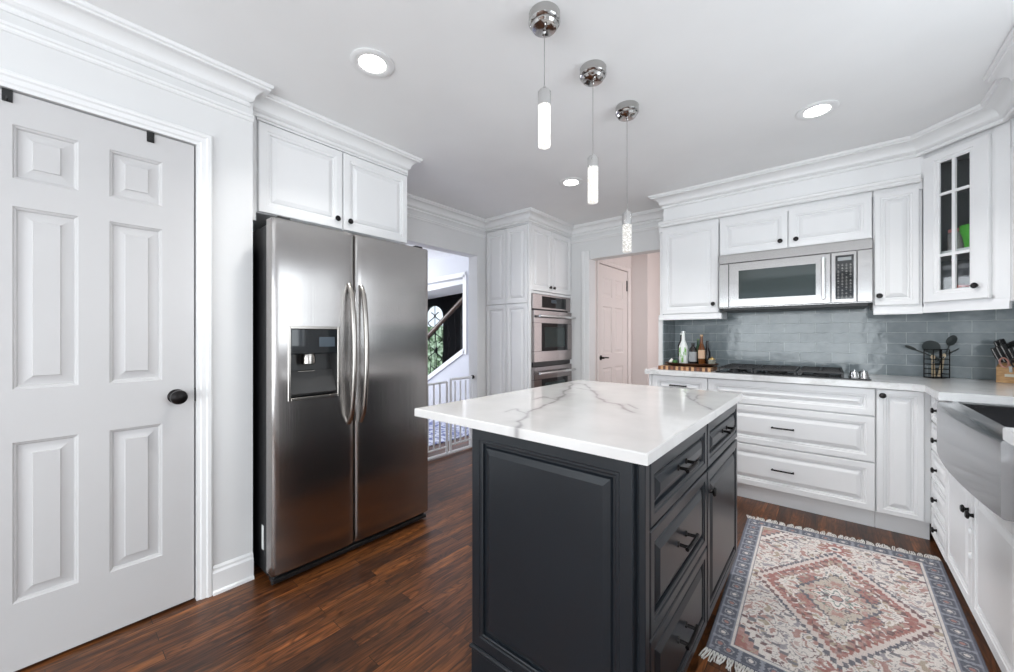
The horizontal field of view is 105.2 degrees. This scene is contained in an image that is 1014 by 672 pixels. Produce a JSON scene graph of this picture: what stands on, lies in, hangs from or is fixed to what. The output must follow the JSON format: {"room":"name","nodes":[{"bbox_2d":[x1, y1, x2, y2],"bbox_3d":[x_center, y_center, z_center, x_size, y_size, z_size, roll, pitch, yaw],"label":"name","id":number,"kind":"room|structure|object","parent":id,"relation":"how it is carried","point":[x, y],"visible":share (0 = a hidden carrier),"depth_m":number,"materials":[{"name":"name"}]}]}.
{"room":"kitchen","nodes":[
{"label":"kitchen","id":0,"kind":"room"},
{"bbox_2d":[0,10,255,598],"bbox_3d":[-2.695,-0.020,0.762,0.690,2.440,3.704,0,0,40],"label":"wall","id":1,"kind":"structure","parent":0,"point":[234,138],"depth_m":1.83,"materials":[{"name":"paint"}]},
{"bbox_2d":[0,88,195,671],"bbox_3d":[-1.603,0.163,1.512,0.111,2.050,0.624,0,0,40],"label":"door","id":2,"kind":"structure","parent":1,"relation":"in","point":[98,391],"depth_m":1.51,"materials":[{"name":"paint"}]},
{"bbox_2d":[2,88,12,102],"bbox_3d":[-1.762,-0.842,1.367,0.063,0.046,0.024,0,0,40],"label":"hook","id":3,"kind":"object","parent":2,"relation":"attached to","point":[7,95],"visible":0.98,"depth_m":1.36,"materials":[{"name":"black metal"}]},
{"bbox_2d":[146,131,153,142],"bbox_3d":[-1.522,-0.842,1.653,0.063,0.046,0.024,0,0,40],"label":"hook","id":4,"kind":"object","parent":2,"relation":"attached to","point":[150,135],"visible":0.98,"depth_m":1.64,"materials":[{"name":"black metal"}]},
{"bbox_2d":[0,67,212,600],"bbox_3d":[-1.606,0.137,1.510,0.018,2.126,0.747,0,0,40],"label":"trim","id":5,"kind":"structure","parent":1,"relation":"attached to","point":[8,79],"depth_m":1.76,"materials":[{"name":"paint"}]},
{"bbox_2d":[0,19,253,122],"bbox_3d":[-2.438,-1.078,0.522,0.018,0.032,3.667,0,0,40],"label":"trim","id":6,"kind":"structure","parent":1,"relation":"attached to","point":[6,26],"depth_m":1.55,"materials":[{"name":"paint"}]},
{"bbox_2d":[213,551,253,595],"bbox_3d":[-1.310,1.136,1.858,0.027,0.128,0.165,0,0,40],"label":"baseboard","id":7,"kind":"structure","parent":1,"relation":"attached to","point":[227,575],"depth_m":1.85,"materials":[{"name":"paint"}]},
{"bbox_2d":[428,279,462,298],"bbox_3d":[-1.287,-0.930,6.868,2.800,0.540,0.630,0,0,40],"label":"ceiling","id":8,"kind":"structure","parent":0,"point":[451,287],"depth_m":6.43,"materials":[{"name":"paint"}]},
{"bbox_2d":[407,209,486,444],"bbox_3d":[-0.802,-0.020,3.658,0.130,2.440,3.485,0,0,40],"label":"wall","id":9,"kind":"structure","parent":0,"point":[420,233],"depth_m":4.15,"materials":[{"name":"paint"}]},
{"bbox_2d":[253,117,407,244],"bbox_3d":[-1.222,-0.941,2.555,0.642,0.589,0.934,0,0,40],"label":"upper cabinet","id":10,"kind":"object","parent":9,"relation":"attached to","point":[301,178],"visible":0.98,"depth_m":2.28,"materials":[{"name":"paint"}]},
{"bbox_2d":[407,213,485,237],"bbox_3d":[-0.699,-1.078,3.668,0.018,0.032,1.443,0,0,40],"label":"trim","id":11,"kind":"structure","parent":9,"relation":"attached to","point":[408,214],"depth_m":3.77,"materials":[{"name":"paint"}]},
{"bbox_2d":[428,375,473,460],"bbox_3d":[-0.738,0.807,3.727,0.040,0.774,1.163,0,0,40],"label":"baby gate","id":12,"kind":"object","parent":9,"relation":"attached to","point":[471,377],"visible":0.5,"depth_m":3.91,"materials":[{"name":"white wood"}]},
{"bbox_2d":[428,254,468,405],"bbox_3d":[-1.202,-0.020,6.294,3.870,2.440,0.100,0,0,40],"label":"wall","id":13,"kind":"structure","parent":0,"point":[451,264],"depth_m":5.92,"materials":[{"name":"paint"}]},
{"bbox_2d":[428,296,462,372],"bbox_3d":[-1.196,0.147,6.445,2.117,1.995,0.060,0,0,40],"label":"stair railing","id":14,"kind":"object","parent":13,"relation":"attached to","point":[448,314],"visible":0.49,"depth_m":6.23,"materials":[{"name":"brown wood"}]},
{"bbox_2d":[428,272,466,379],"bbox_3d":[-1.244,0.131,6.343,1.809,2.158,0.160,0,0,40],"label":"trim","id":15,"kind":"structure","parent":13,"relation":"attached to","point":[462,274],"depth_m":5.78,"materials":[{"name":"paint"}]},
{"bbox_2d":[15,436,1001,671],"bbox_3d":[-0.898,1.230,3.364,8.300,0.060,10.400,0,0,40],"label":"floor","id":16,"kind":"structure","parent":0,"point":[400,600],"depth_m":1.68,"materials":[{"name":"brown wood"}]},
{"bbox_2d":[253,216,427,584],"bbox_3d":[-1.100,0.309,2.429,0.914,1.782,0.928,0,0,40],"label":"refrigerator","id":17,"kind":"object","parent":16,"relation":"on","point":[340,318],"visible":1,"depth_m":2.05,"materials":[{"name":"silver metal"}]},
{"bbox_2d":[429,419,468,445],"bbox_3d":[-1.696,1.194,5.175,2.550,0.011,1.750,0,0,40],"label":"rug","id":18,"kind":"object","parent":16,"relation":"on","point":[443,424],"visible":0.06,"depth_m":4.77,"materials":[{"name":"fabric"}]},
{"bbox_2d":[486,222,570,395],"bbox_3d":[0.263,-0.018,4.341,0.622,2.435,0.807,0,0,40],"label":"tall cabinet","id":19,"kind":"object","parent":16,"relation":"on","point":[523,259],"visible":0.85,"depth_m":4.05,"materials":[{"name":"paint"}]},
{"bbox_2d":[531,293,575,387],"bbox_3d":[0.334,0.215,4.280,0.591,1.290,0.727,0,0,40],"label":"wall oven","id":20,"kind":"object","parent":19,"relation":"in","point":[551,322],"visible":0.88,"depth_m":4.08,"materials":[{"name":"silver metal"}]},
{"bbox_2d":[469,403,736,671],"bbox_3d":[0.518,0.758,1.633,0.658,0.884,1.276,0,0,40],"label":"kitchen island","id":21,"kind":"object","parent":16,"relation":"on","point":[582,562],"visible":0.96,"depth_m":1.16,"materials":[{"name":"grey paint"}]},
{"bbox_2d":[415,380,741,465],"bbox_3d":[0.404,0.300,1.729,0.920,0.030,1.295,0,0,40],"label":"island countertop","id":22,"kind":"structure","parent":21,"relation":"on","point":[637,424],"depth_m":1.41,"materials":[{"name":"stone"}]},
{"bbox_2d":[649,374,707,389],"bbox_3d":[1.560,0.760,3.355,0.452,0.879,0.630,0,0,40],"label":"drawer","id":23,"kind":"object","parent":16,"relation":"on","point":[698,383],"visible":0.23,"depth_m":3.12,"materials":[{"name":"paint"}]},
{"bbox_2d":[708,378,874,526],"bbox_3d":[2.094,0.760,2.907,0.938,0.879,0.630,0,0,40],"label":"base cabinet","id":24,"kind":"object","parent":16,"relation":"on","point":[804,447],"visible":0.84,"depth_m":2.60,"materials":[{"name":"paint"}]},
{"bbox_2d":[699,515,988,671],"bbox_3d":[1.495,1.194,1.776,0.884,0.010,1.565,0,0,40],"label":"area rug","id":25,"kind":"object","parent":16,"relation":"on","point":[793,599],"visible":1,"depth_m":1.68,"materials":[{"name":"fabric"}]},
{"bbox_2d":[875,388,930,539],"bbox_3d":[2.545,0.760,2.530,0.233,0.879,0.628,0,0,40],"label":"base cabinet","id":26,"kind":"object","parent":16,"relation":"on","point":[902,417],"visible":0.98,"depth_m":2.31,"materials":[{"name":"paint"}]},
{"bbox_2d":[930,396,1013,561],"bbox_3d":[2.550,0.760,1.913,0.626,0.879,0.399,0,0,40],"label":"base cabinet","id":27,"kind":"object","parent":16,"relation":"on","point":[938,470],"visible":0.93,"depth_m":2.11,"materials":[{"name":"paint"}]},
{"bbox_2d":[946,401,1013,671],"bbox_3d":[2.091,0.760,1.365,0.626,0.879,1.028,0,0,40],"label":"base cabinet","id":28,"kind":"object","parent":16,"relation":"on","point":[979,543],"visible":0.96,"depth_m":1.45,"materials":[{"name":"paint"}]},
{"bbox_3d":[1.350,0.760,0.482,0.626,0.879,1.273,0,0,40],"label":"base cabinet","id":29,"kind":"object","parent":16,"relation":"on","visible":0},
{"bbox_2d":[645,367,1013,445],"bbox_3d":[1.375,0.300,1.769,2.263,0.040,3.318,0,0,40],"label":"countertop","id":30,"kind":"structure","parent":29,"relation":"on","point":[947,389],"depth_m":2.34,"materials":[{"name":"white stone"}]},
{"bbox_2d":[658,364,716,371],"bbox_3d":[1.508,0.265,3.238,0.400,0.030,0.240,0,0,40],"label":"cutting board","id":31,"kind":"object","parent":30,"relation":"on","point":[666,366],"visible":0.81,"depth_m":3.15,"materials":[{"name":"brown wood"}]},
{"bbox_2d":[665,361,718,366],"bbox_3d":[1.543,0.235,3.248,0.422,0.025,0.253,0,0,40],"label":"serving tray","id":32,"kind":"object","parent":31,"relation":"on","point":[667,362],"visible":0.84,"depth_m":3.14,"materials":[{"name":"brown wood"}]},
{"bbox_2d":[678,333,681,362],"bbox_3d":[1.522,0.107,3.370,0.066,0.265,0.066,0,0,40],"label":"bottle","id":33,"kind":"object","parent":32,"relation":"on","point":[680,333],"visible":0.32,"depth_m":3.37,"materials":[{"name":"clear glass"}]},
{"bbox_2d":[679,331,687,362],"bbox_3d":[1.496,0.100,3.287,0.070,0.280,0.071,0,0,40],"label":"bottle","id":34,"kind":"object","parent":32,"relation":"on","point":[683,348],"visible":0.84,"depth_m":3.26,"materials":[{"name":"white glass"}]},
{"bbox_2d":[679,347,685,361],"bbox_3d":[1.478,0.159,3.267,0.060,0.127,0.018,0,0,40],"label":"print","id":35,"kind":"object","parent":34,"relation":"attached to","point":[682,350],"depth_m":3.26,"materials":[{"name":"green"}]},
{"bbox_2d":[689,343,696,363],"bbox_3d":[1.554,0.149,3.238,0.063,0.180,0.063,0,0,40],"label":"bottle","id":36,"kind":"object","parent":32,"relation":"on","point":[692,351],"visible":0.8,"depth_m":3.21,"materials":[{"name":"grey glass"}]},
{"bbox_2d":[696,339,699,363],"bbox_3d":[1.621,0.132,3.287,0.048,0.215,0.048,0,0,40],"label":"bottle","id":37,"kind":"object","parent":32,"relation":"on","point":[697,346],"visible":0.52,"depth_m":3.27,"materials":[{"name":"green glass"}]},
{"bbox_2d":[698,335,704,363],"bbox_3d":[1.600,0.115,3.187,0.053,0.250,0.053,0,0,40],"label":"bottle","id":38,"kind":"object","parent":32,"relation":"on","point":[701,350],"visible":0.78,"depth_m":3.17,"materials":[{"name":"orange glass"}]},
{"bbox_2d":[705,341,710,363],"bbox_3d":[1.666,0.140,3.223,0.050,0.200,0.050,0,0,40],"label":"bottle","id":39,"kind":"object","parent":32,"relation":"on","point":[707,350],"visible":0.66,"depth_m":3.21,"materials":[{"name":"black glass"}]},
{"bbox_2d":[708,357,715,363],"bbox_3d":[1.659,0.203,3.137,0.059,0.074,0.060,0,0,40],"label":"sugar pot","id":40,"kind":"object","parent":32,"relation":"on","point":[711,360],"visible":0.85,"depth_m":3.12,"materials":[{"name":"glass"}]},
{"bbox_2d":[715,363,870,380],"bbox_3d":[2.113,0.250,2.908,0.880,0.060,0.528,0,0,40],"label":"gas cooktop","id":41,"kind":"object","parent":30,"relation":"in","point":[777,370],"visible":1,"depth_m":2.81,"materials":[{"name":"black metal"}]},
{"bbox_2d":[923,349,949,377],"bbox_3d":[2.868,0.183,2.587,0.112,0.191,0.065,0,0,1],"label":"utensil holder","id":42,"kind":"object","parent":30,"relation":"on","point":[940,350],"visible":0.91,"depth_m":2.56,"materials":[{"name":"black metal"}]},
{"bbox_2d":[905,345,940,360],"bbox_3d":[2.785,0.115,2.588,0.251,0.109,0.012,0,0,1],"label":"spatula","id":43,"kind":"object","parent":42,"relation":"in","point":[907,346],"visible":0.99,"depth_m":2.59,"materials":[{"name":"black plastic"}]},
{"bbox_2d":[922,341,940,354],"bbox_3d":[2.855,0.151,2.603,0.032,0.240,0.095,0,0,-19],"label":"skimmer","id":44,"kind":"object","parent":42,"relation":"in","point":[928,344],"visible":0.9,"depth_m":2.60,"materials":[{"name":"black plastic"}]},
{"bbox_2d":[930,355,935,376],"bbox_3d":[2.843,0.199,2.582,0.033,0.146,0.026,0,0,-25],"label":"wooden spoon","id":45,"kind":"object","parent":42,"relation":"in","point":[931,356],"visible":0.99,"depth_m":2.58,"materials":[{"name":"brown wood"}]},
{"bbox_2d":[937,353,945,376],"bbox_3d":[2.885,0.194,2.575,0.044,0.156,0.021,0,0,2],"label":"wooden spatula","id":46,"kind":"object","parent":42,"relation":"in","point":[944,354],"visible":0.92,"depth_m":2.57,"materials":[{"name":"brown wood"}]},
{"bbox_2d":[932,349,958,363],"bbox_3d":[2.940,0.117,2.571,0.230,0.135,0.011,0,0,1],"label":"utensil","id":47,"kind":"object","parent":42,"relation":"in","point":[956,349],"visible":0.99,"depth_m":2.57,"materials":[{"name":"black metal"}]},
{"bbox_2d":[936,335,956,376],"bbox_3d":[2.918,0.133,2.586,0.116,0.277,0.044,0,0,19],"label":"serving spoon","id":48,"kind":"object","parent":42,"relation":"in","point":[951,340],"visible":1,"depth_m":2.58,"materials":[{"name":"black plastic"}]},
{"bbox_2d":[937,401,1013,521],"bbox_3d":[2.037,0.448,1.408,0.568,0.245,0.957,0,0,40],"label":"farmhouse sink","id":49,"kind":"object","parent":30,"relation":"in","point":[971,446],"visible":0.98,"depth_m":1.38,"materials":[{"name":"metal"}]},
{"bbox_2d":[959,403,1013,427],"bbox_3d":[2.074,0.448,1.376,0.470,0.240,0.953,0,0,40],"label":"basin","id":50,"kind":"object","parent":49,"relation":"in","point":[999,416],"depth_m":1.80,"materials":[{"name":"silver metal"}]},
{"bbox_2d":[996,362,1013,382],"bbox_3d":[3.058,0.190,2.328,0.165,0.180,0.109,0,0,-23],"label":"knife block","id":51,"kind":"object","parent":30,"relation":"on","point":[1003,375],"visible":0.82,"depth_m":2.32,"materials":[{"name":"brown wood"}]},
{"bbox_2d":[991,347,1002,363],"bbox_3d":[2.979,0.119,2.354,0.060,0.102,0.023,0,0,12],"label":"knife","id":52,"kind":"object","parent":51,"relation":"in","point":[994,351],"visible":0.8,"depth_m":2.35,"materials":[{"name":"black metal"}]},
{"bbox_2d":[995,346,1007,363],"bbox_3d":[2.985,0.114,2.336,0.065,0.113,0.023,0,0,12],"label":"knife","id":53,"kind":"object","parent":51,"relation":"in","point":[999,351],"visible":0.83,"depth_m":2.33,"materials":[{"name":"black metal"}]},
{"bbox_2d":[998,339,1005,344],"bbox_3d":[3.034,0.078,2.358,0.070,0.124,0.023,0,0,11],"label":"knife","id":54,"kind":"object","parent":51,"relation":"in","point":[1001,341],"visible":0.23,"depth_m":2.36,"materials":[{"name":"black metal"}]},
{"bbox_2d":[999,344,1013,363],"bbox_3d":[2.992,0.109,2.317,0.070,0.124,0.023,0,0,11],"label":"knife","id":55,"kind":"object","parent":51,"relation":"in","point":[1003,347],"visible":0.75,"depth_m":2.31,"materials":[{"name":"silver metal"}]},
{"bbox_2d":[999,357,1013,371],"bbox_3d":[2.970,0.171,2.289,0.022,0.089,0.085,0,0,-22],"label":"scissors","id":56,"kind":"object","parent":51,"relation":"in","point":[1011,360],"visible":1,"depth_m":2.29,"materials":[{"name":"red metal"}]},
{"bbox_2d":[1007,348,1013,360],"bbox_3d":[3.005,0.119,2.297,0.060,0.102,0.023,0,0,12],"label":"knife","id":57,"kind":"object","parent":51,"relation":"in","point":[1010,351],"visible":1,"depth_m":2.30,"materials":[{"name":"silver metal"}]},
{"bbox_2d":[83,0,1013,259],"bbox_3d":[-0.898,-1.280,3.364,8.300,0.080,10.400,0,0,40],"label":"ceiling","id":58,"kind":"structure","parent":0,"point":[719,87],"depth_m":1.87,"materials":[{"name":"paint"}]},
{"bbox_2d":[350,48,393,77],"bbox_3d":[-0.611,-1.235,1.759,0.192,0.008,0.192,0,0,40],"label":"recessed light","id":59,"kind":"object","parent":58,"relation":"in","point":[370,62],"visible":1,"depth_m":1.75,"materials":[{"name":"paint"}]},
{"bbox_2d":[359,55,385,72],"bbox_3d":[-0.611,-1.236,1.759,0.114,0.003,0.114,0,0,40],"label":"diffuser","id":60,"kind":"object","parent":59,"relation":"attached to","point":[367,63],"depth_m":1.76,"materials":[{"name":"grey plastic"}]},
{"bbox_2d":[529,1,559,148],"bbox_3d":[0.144,-0.984,1.491,0.122,0.511,0.122,0,0,40],"label":"pendant light","id":61,"kind":"object","parent":58,"relation":"hanging from","point":[544,16],"visible":1,"depth_m":1.47,"materials":[{"name":"white glass"}]},
{"bbox_2d":[559,177,582,186],"bbox_3d":[0.516,-1.235,3.120,0.192,0.008,0.192,0,0,40],"label":"recessed light","id":62,"kind":"object","parent":58,"relation":"in","point":[572,181],"visible":1,"depth_m":3.11,"materials":[{"name":"paint"}]},
{"bbox_2d":[564,180,577,184],"bbox_3d":[0.516,-1.236,3.120,0.114,0.003,0.114,0,0,40],"label":"diffuser","id":63,"kind":"object","parent":62,"relation":"attached to","point":[566,182],"depth_m":3.11,"materials":[{"name":"grey plastic"}]},
{"bbox_2d":[580,59,606,203],"bbox_3d":[0.398,-0.928,1.794,0.122,0.622,0.122,0,0,40],"label":"pendant light","id":64,"kind":"object","parent":58,"relation":"hanging from","point":[593,73],"visible":1,"depth_m":1.77,"materials":[{"name":"silver metal"}]},
{"bbox_2d":[615,100,638,252],"bbox_3d":[0.648,-0.847,2.093,0.122,0.786,0.122,0,0,40],"label":"pendant light","id":65,"kind":"object","parent":58,"relation":"hanging from","point":[627,110],"visible":1,"depth_m":2.07,"materials":[{"name":"silver metal"}]},
{"bbox_2d":[795,100,839,120],"bbox_3d":[1.701,-1.235,2.126,0.192,0.008,0.192,0,0,40],"label":"recessed light","id":66,"kind":"object","parent":58,"relation":"in","point":[819,109],"visible":1,"depth_m":2.12,"materials":[{"name":"paint"}]},
{"bbox_2d":[804,105,829,116],"bbox_3d":[1.701,-1.236,2.126,0.114,0.003,0.114,0,0,40],"label":"diffuser","id":67,"kind":"object","parent":66,"relation":"attached to","point":[817,110],"depth_m":2.13,"materials":[{"name":"grey plastic"}]},
{"bbox_2d":[595,252,659,385],"bbox_3d":[2.381,-0.020,4.940,2.100,2.440,2.570,0,0,40],"label":"wall","id":68,"kind":"structure","parent":0,"point":[645,268],"depth_m":5.22,"materials":[{"name":"paint"}]},
{"bbox_2d":[599,264,627,383],"bbox_3d":[1.355,0.166,4.890,0.091,2.045,0.855,0,0,40],"label":"door","id":69,"kind":"structure","parent":68,"relation":"in","point":[613,283],"depth_m":4.87,"materials":[{"name":"paint"}]},
{"bbox_2d":[597,259,630,383],"bbox_3d":[1.360,0.138,4.876,0.018,2.125,0.970,0,0,40],"label":"trim","id":70,"kind":"structure","parent":68,"relation":"attached to","point":[606,262],"depth_m":5.09,"materials":[{"name":"paint"}]},
{"bbox_2d":[659,320,662,364],"bbox_3d":[1.491,0.508,3.618,0.035,1.384,0.340,0,0,40],"label":"wall","id":71,"kind":"structure","parent":0,"point":[660,321],"depth_m":3.48,"materials":[{"name":"paint"}]},
{"bbox_2d":[663,314,674,364],"bbox_3d":[1.506,0.040,3.602,0.008,0.480,0.325,0,0,40],"label":"backsplash","id":72,"kind":"structure","parent":71,"relation":"attached to","point":[668,325],"depth_m":3.58,"materials":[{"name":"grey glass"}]},
{"bbox_2d":[571,220,986,506],"bbox_3d":[1.885,-0.020,3.594,4.070,2.440,0.130,0,0,40],"label":"wall","id":73,"kind":"structure","parent":0,"point":[644,242],"depth_m":4.35,"materials":[{"name":"paint"}]},
{"bbox_2d":[582,251,589,380],"bbox_3d":[0.877,0.125,4.338,0.095,2.150,0.023,0,0,40],"label":"trim","id":74,"kind":"structure","parent":73,"relation":"attached to","point":[585,254],"depth_m":4.32,"materials":[{"name":"paint"}]},
{"bbox_2d":[571,225,659,243],"bbox_3d":[1.174,-1.078,4.096,1.134,0.032,0.018,0,0,40],"label":"trim","id":75,"kind":"structure","parent":73,"relation":"attached to","point":[657,226],"depth_m":4.13,"materials":[{"name":"paint"}]},
{"bbox_2d":[659,218,726,319],"bbox_3d":[1.662,-0.565,3.444,0.500,0.849,0.363,0,0,40],"label":"upper cabinet","id":76,"kind":"object","parent":73,"relation":"attached to","point":[689,252],"visible":0.98,"depth_m":3.31,"materials":[{"name":"paint"}]},
{"bbox_2d":[719,191,871,255],"bbox_3d":[2.190,-0.821,3.001,0.915,0.337,0.363,0,0,40],"label":"upper cabinet","id":77,"kind":"object","parent":73,"relation":"attached to","point":[849,217],"visible":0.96,"depth_m":2.83,"materials":[{"name":"paint"}]},
{"bbox_2d":[719,238,872,312],"bbox_3d":[2.173,-0.425,2.975,0.906,0.450,0.424,0,0,40],"label":"microwave","id":78,"kind":"object","parent":73,"relation":"attached to","point":[837,275],"visible":1,"depth_m":2.81,"materials":[{"name":"metal"}]},
{"bbox_2d":[675,305,1013,379],"bbox_3d":[2.461,0.010,3.019,2.210,0.540,0.010,0,0,40],"label":"backsplash","id":79,"kind":"structure","parent":73,"relation":"attached to","point":[847,339],"depth_m":2.89,"materials":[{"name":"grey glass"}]},
{"bbox_2d":[870,179,922,314],"bbox_3d":[2.631,-0.565,2.631,0.227,0.849,0.363,0,0,40],"label":"upper cabinet","id":80,"kind":"object","parent":73,"relation":"attached to","point":[896,211],"visible":0.98,"depth_m":2.51,"materials":[{"name":"paint"}]},
{"bbox_2d":[922,119,1013,312],"bbox_3d":[2.863,-0.692,2.267,0.602,1.093,0.622,0,0,40],"label":"upper cabinet","id":81,"kind":"object","parent":73,"relation":"attached to","point":[967,180],"visible":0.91,"depth_m":2.20,"materials":[{"name":"paint"}]},
{"bbox_2d":[947,228,963,250],"bbox_3d":[2.717,-0.581,2.345,0.069,0.129,0.070,0,0,40],"label":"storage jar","id":82,"kind":"object","parent":81,"relation":"on","point":[960,244],"visible":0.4,"depth_m":2.34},
{"bbox_2d":[941,247,969,260],"bbox_3d":[2.870,-0.507,2.272,0.540,0.015,0.564,0,0,40],"label":"shelf","id":83,"kind":"object","parent":81,"relation":"attached to","point":[964,256],"depth_m":2.36,"materials":[{"name":"paint"}]},
{"bbox_2d":[957,285,969,287],"bbox_3d":[2.728,-0.254,2.326,0.079,0.099,0.080,0,0,40],"label":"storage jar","id":84,"kind":"object","parent":81,"relation":"in","point":[958,286],"visible":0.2,"depth_m":2.30,"materials":[{"name":"white ceramic"}]},
{"bbox_2d":[959,224,969,247],"bbox_3d":[2.705,-0.581,2.252,0.100,0.130,0.100,0,0,40],"label":"cup","id":85,"kind":"object","parent":81,"relation":"on","point":[964,230],"visible":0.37,"depth_m":2.25,"materials":[{"name":"green plastic"}]},
{"bbox_2d":[664,114,1013,220],"bbox_3d":[2.018,-1.115,2.484,2.199,0.250,1.400,0,0,40],"label":"wall","id":86,"kind":"structure","parent":0,"point":[912,166],"depth_m":2.81,"materials":[{"name":"paint"}]},
{"bbox_2d":[0,0,1013,237],"bbox_3d":[-0.419,-1.184,0.940,3.954,0.112,6.902,0,0,40],"label":"trim","id":87,"kind":"structure","parent":86,"relation":"attached to","point":[80,20],"depth_m":2.15,"materials":[{"name":"paint"}]},
{"bbox_2d":[658,173,920,227],"bbox_3d":[2.087,-0.994,3.080,1.611,0.057,0.398,0,0,40],"label":"trim","id":88,"kind":"structure","parent":86,"relation":"attached to","point":[912,179],"depth_m":2.80,"materials":[{"name":"paint"}]},
{"bbox_3d":[-1.985,-0.020,5.437,3.970,2.440,5.020,0,0,40],"label":"wall","id":89,"kind":"structure","parent":0,"visible":0},
{"bbox_2d":[428,293,462,369],"bbox_3d":[-1.200,-0.020,7.969,1.680,2.440,0.070,0,0,40],"label":"door","id":90,"kind":"structure","parent":89,"relation":"in","point":[445,303],"depth_m":7.92,"materials":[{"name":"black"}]},
{"label":"outside","id":91,"kind":"structure","parent":0,"visible":0},
{"bbox_2d":[428,325,442,374],"bbox_3d":[-1.740,0.492,11.373,5.422,1.798,2.050,0,0,40],"label":"shrub","id":92,"kind":"object","parent":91,"point":[438,332],"visible":0.08,"depth_m":10.47,"materials":[{"name":"green plant"}]},
{"bbox_3d":[1.140,-0.020,-0.369,0.120,2.440,6.900,0,0,40],"label":"wall","id":93,"kind":"structure","parent":0,"visible":0},
{"bbox_2d":[1011,146,1013,300],"bbox_3d":[2.529,-0.571,1.665,0.341,0.837,0.742,0,0,40],"label":"upper cabinet","id":94,"kind":"object","parent":93,"relation":"attached to","point":[1012,148],"visible":1,"depth_m":2.02,"materials":[{"name":"paint"}]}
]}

